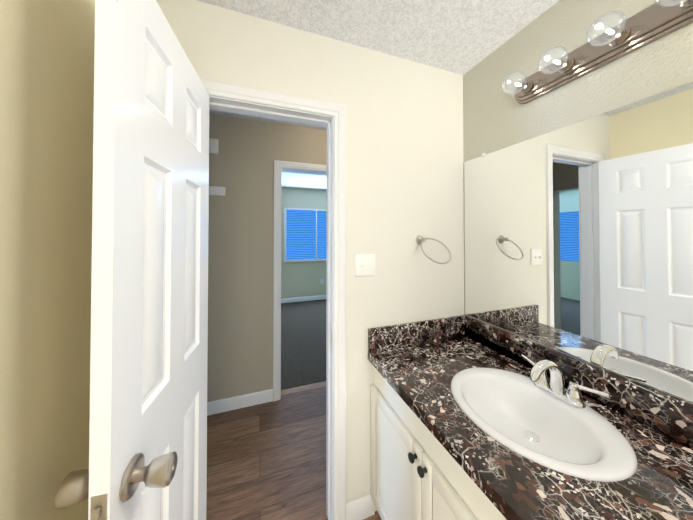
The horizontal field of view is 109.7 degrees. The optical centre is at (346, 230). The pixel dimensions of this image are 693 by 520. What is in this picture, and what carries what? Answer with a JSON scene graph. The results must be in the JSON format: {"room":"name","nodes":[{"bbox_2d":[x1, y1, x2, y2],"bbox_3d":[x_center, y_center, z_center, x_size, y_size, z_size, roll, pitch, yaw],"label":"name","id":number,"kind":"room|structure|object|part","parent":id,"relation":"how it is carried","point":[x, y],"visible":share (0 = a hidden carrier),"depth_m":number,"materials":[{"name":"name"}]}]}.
{"room":"bathroom","nodes":[
{"label":"bathroom","id":0,"kind":"room"},
{"bbox_2d":[0,0,94,519],"bbox_3d":[-0.400,0.231,-0.245,0.120,2.440,2.768,0,-1,-20],"label":"wall","id":1,"kind":"structure","parent":0,"point":[47,48],"depth_m":0.48,"materials":[{"name":"beige paint"}]},
{"bbox_2d":[207,113,326,401],"bbox_3d":[-0.507,0.263,2.261,3.450,2.440,0.120,0,-1,-20],"label":"wall","id":2,"kind":"structure","parent":0,"point":[240,281],"depth_m":2.07,"materials":[{"name":"beige paint"}]},
{"bbox_2d":[209,138,217,153],"bbox_3d":[-1.083,-0.686,1.990,0.058,0.123,0.026,0,-1,-20],"label":"thermostat","id":3,"kind":"object","parent":2,"relation":"attached to","point":[213,143],"depth_m":1.98,"materials":[{"name":"white plastic"}]},
{"bbox_2d":[209,186,225,195],"bbox_3d":[-1.053,-0.325,1.996,0.116,0.074,0.026,0,-1,-20],"label":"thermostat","id":4,"kind":"object","parent":2,"relation":"attached to","point":[215,190],"depth_m":1.98,"materials":[{"name":"white plastic"}]},
{"bbox_2d":[207,389,272,415],"bbox_3d":[-1.376,1.428,1.865,1.558,0.100,0.012,0,-1,-20],"label":"baseboard","id":5,"kind":"structure","parent":2,"relation":"attached to","point":[237,402],"depth_m":2.03,"materials":[{"name":"white"}]},
{"bbox_2d":[273,160,326,400],"bbox_3d":[-0.241,0.431,2.345,0.894,2.107,0.139,0,-1,-20],"label":"door frame","id":6,"kind":"structure","parent":2,"relation":"attached to","point":[278,165],"depth_m":2.15,"materials":[{"name":"white wood"}]},
{"bbox_2d":[206,381,380,519],"bbox_3d":[0.120,1.485,0.495,3.690,0.050,3.840,0,-1,-20],"label":"floor","id":7,"kind":"structure","parent":0,"point":[266,461],"depth_m":1.57,"materials":[{"name":"wood"}]},
{"bbox_2d":[371,367,523,519],"bbox_3d":[0.575,1.067,0.956,0.633,0.798,0.898,0,-1,-20],"label":"base cabinet","id":8,"kind":"object","parent":7,"relation":"on","point":[418,472],"visible":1,"depth_m":0.90,"materials":[{"name":"white paint"}]},
{"bbox_2d":[368,314,692,519],"bbox_3d":[0.691,0.581,0.618,0.650,0.162,1.626,0,-1,-20],"label":"countertop","id":9,"kind":"structure","parent":8,"relation":"on","point":[419,365],"depth_m":0.76,"materials":[{"name":"brown stone"}]},
{"bbox_2d":[451,367,637,481],"bbox_3d":[0.628,0.675,0.857,0.448,0.122,0.516,0,-1,-20],"label":"sink","id":10,"kind":"object","parent":9,"relation":"in","point":[507,409],"visible":0.94,"depth_m":0.84,"materials":[{"name":"white ceramic"}]},
{"bbox_2d":[521,355,609,408],"bbox_3d":[0.741,0.546,0.899,0.168,0.136,0.281,0,-1,-20],"label":"faucet","id":11,"kind":"object","parent":9,"relation":"on","point":[554,386],"visible":1,"depth_m":0.89,"materials":[{"name":"silver metal"}]},
{"bbox_2d":[281,299,325,389],"bbox_3d":[-0.360,1.528,3.982,4.400,0.054,3.050,0,-1,-20],"label":"floor","id":12,"kind":"structure","parent":0,"point":[303,342],"depth_m":3.23,"materials":[{"name":"grey carpet"}]},
{"bbox_2d":[281,187,325,298],"bbox_3d":[-0.854,0.303,5.377,4.400,2.440,0.120,0,-1,-20],"label":"wall","id":13,"kind":"structure","parent":0,"point":[300,279],"depth_m":5.27,"materials":[{"name":"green paint"}]},
{"bbox_2d":[281,295,325,302],"bbox_3d":[-0.832,1.472,5.300,4.400,0.100,0.012,0,-1,-20],"label":"baseboard","id":14,"kind":"structure","parent":13,"relation":"attached to","point":[319,297],"depth_m":5.26,"materials":[{"name":"white"}]},
{"bbox_2d":[284,208,325,283],"bbox_3d":[-0.603,0.346,5.386,1.520,1.665,0.030,0,-1,-20],"label":"window","id":15,"kind":"structure","parent":13,"relation":"in","point":[304,234],"depth_m":5.29,"materials":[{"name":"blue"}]},
{"bbox_3d":[-0.606,0.088,5.398,1.420,1.070,0.010,0,-1,-20],"label":"window blind panel","id":16,"kind":"part","parent":15,"relation":"part of","materials":[{"name":"blue plastic"}]},
{"bbox_2d":[156,0,463,510],"bbox_3d":[-0.044,0.251,1.289,1.587,2.440,0.120,0,-1,-20],"label":"wall","id":17,"kind":"structure","parent":0,"point":[404,159],"depth_m":1.30,"materials":[{"name":"white paint"}]},
{"bbox_2d":[200,78,345,519],"bbox_3d":[-0.359,0.415,1.164,0.714,2.107,0.139,0,-1,-20],"label":"door frame","id":18,"kind":"structure","parent":17,"relation":"attached to","point":[337,112],"depth_m":1.21,"materials":[{"name":"white wood"}]},
{"bbox_2d":[54,0,208,519],"bbox_3d":[-0.524,0.439,0.726,0.190,2.024,0.585,0,-1,-14],"label":"door","id":19,"kind":"structure","parent":18,"relation":"attached to","point":[148,365],"depth_m":0.57,"materials":[{"name":"white paint"},{"name":"satin nickel"}]},
{"bbox_3d":[-0.468,0.518,0.494,0.190,0.074,0.109,0,-1,-14],"label":"knob","id":20,"kind":"part","parent":19,"relation":"part of","materials":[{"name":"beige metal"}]},
{"bbox_2d":[355,254,374,275],"bbox_3d":[0.101,0.177,1.267,0.115,0.115,0.019,0,-1,-20],"label":"switch plate","id":21,"kind":"object","parent":17,"relation":"attached to","point":[364,264],"visible":1,"depth_m":1.27,"materials":[{"name":"white plastic"}]},
{"bbox_2d":[416,235,451,263],"bbox_3d":[0.481,0.100,1.336,0.178,0.149,0.148,0,-1,-20],"label":"towel ring","id":22,"kind":"object","parent":17,"relation":"attached to","point":[420,239],"visible":1,"depth_m":1.35,"materials":[{"name":"silver metal"}]},
{"bbox_2d":[197,0,558,189],"bbox_3d":[-1.124,-1.004,1.701,7.400,0.080,6.890,0,-1,-20],"label":"ceiling","id":23,"kind":"structure","parent":0,"point":[461,37],"depth_m":1.15,"materials":[{"name":"white paint"}]},
{"bbox_2d":[463,0,692,403],"bbox_3d":[1.207,0.238,0.331,0.120,2.440,2.768,0,-1,-20],"label":"wall","id":24,"kind":"structure","parent":0,"point":[495,117],"depth_m":1.02,"materials":[{"name":"beige paint"}]},
{"bbox_2d":[464,82,692,402],"bbox_3d":[0.993,0.027,0.739,0.008,0.942,1.596,0,-1,-20],"label":"mirror","id":25,"kind":"object","parent":24,"relation":"attached to","point":[578,240],"visible":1,"depth_m":0.90,"materials":[{"name":"clear glass"}]},
{"bbox_2d":[502,0,692,103],"bbox_3d":[0.861,-0.664,0.889,0.160,0.118,0.610,0,-1,-20],"label":"sconce","id":26,"kind":"object","parent":24,"relation":"attached to","point":[659,19],"visible":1,"depth_m":0.85,"materials":[{"name":"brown metal"}]}
]}

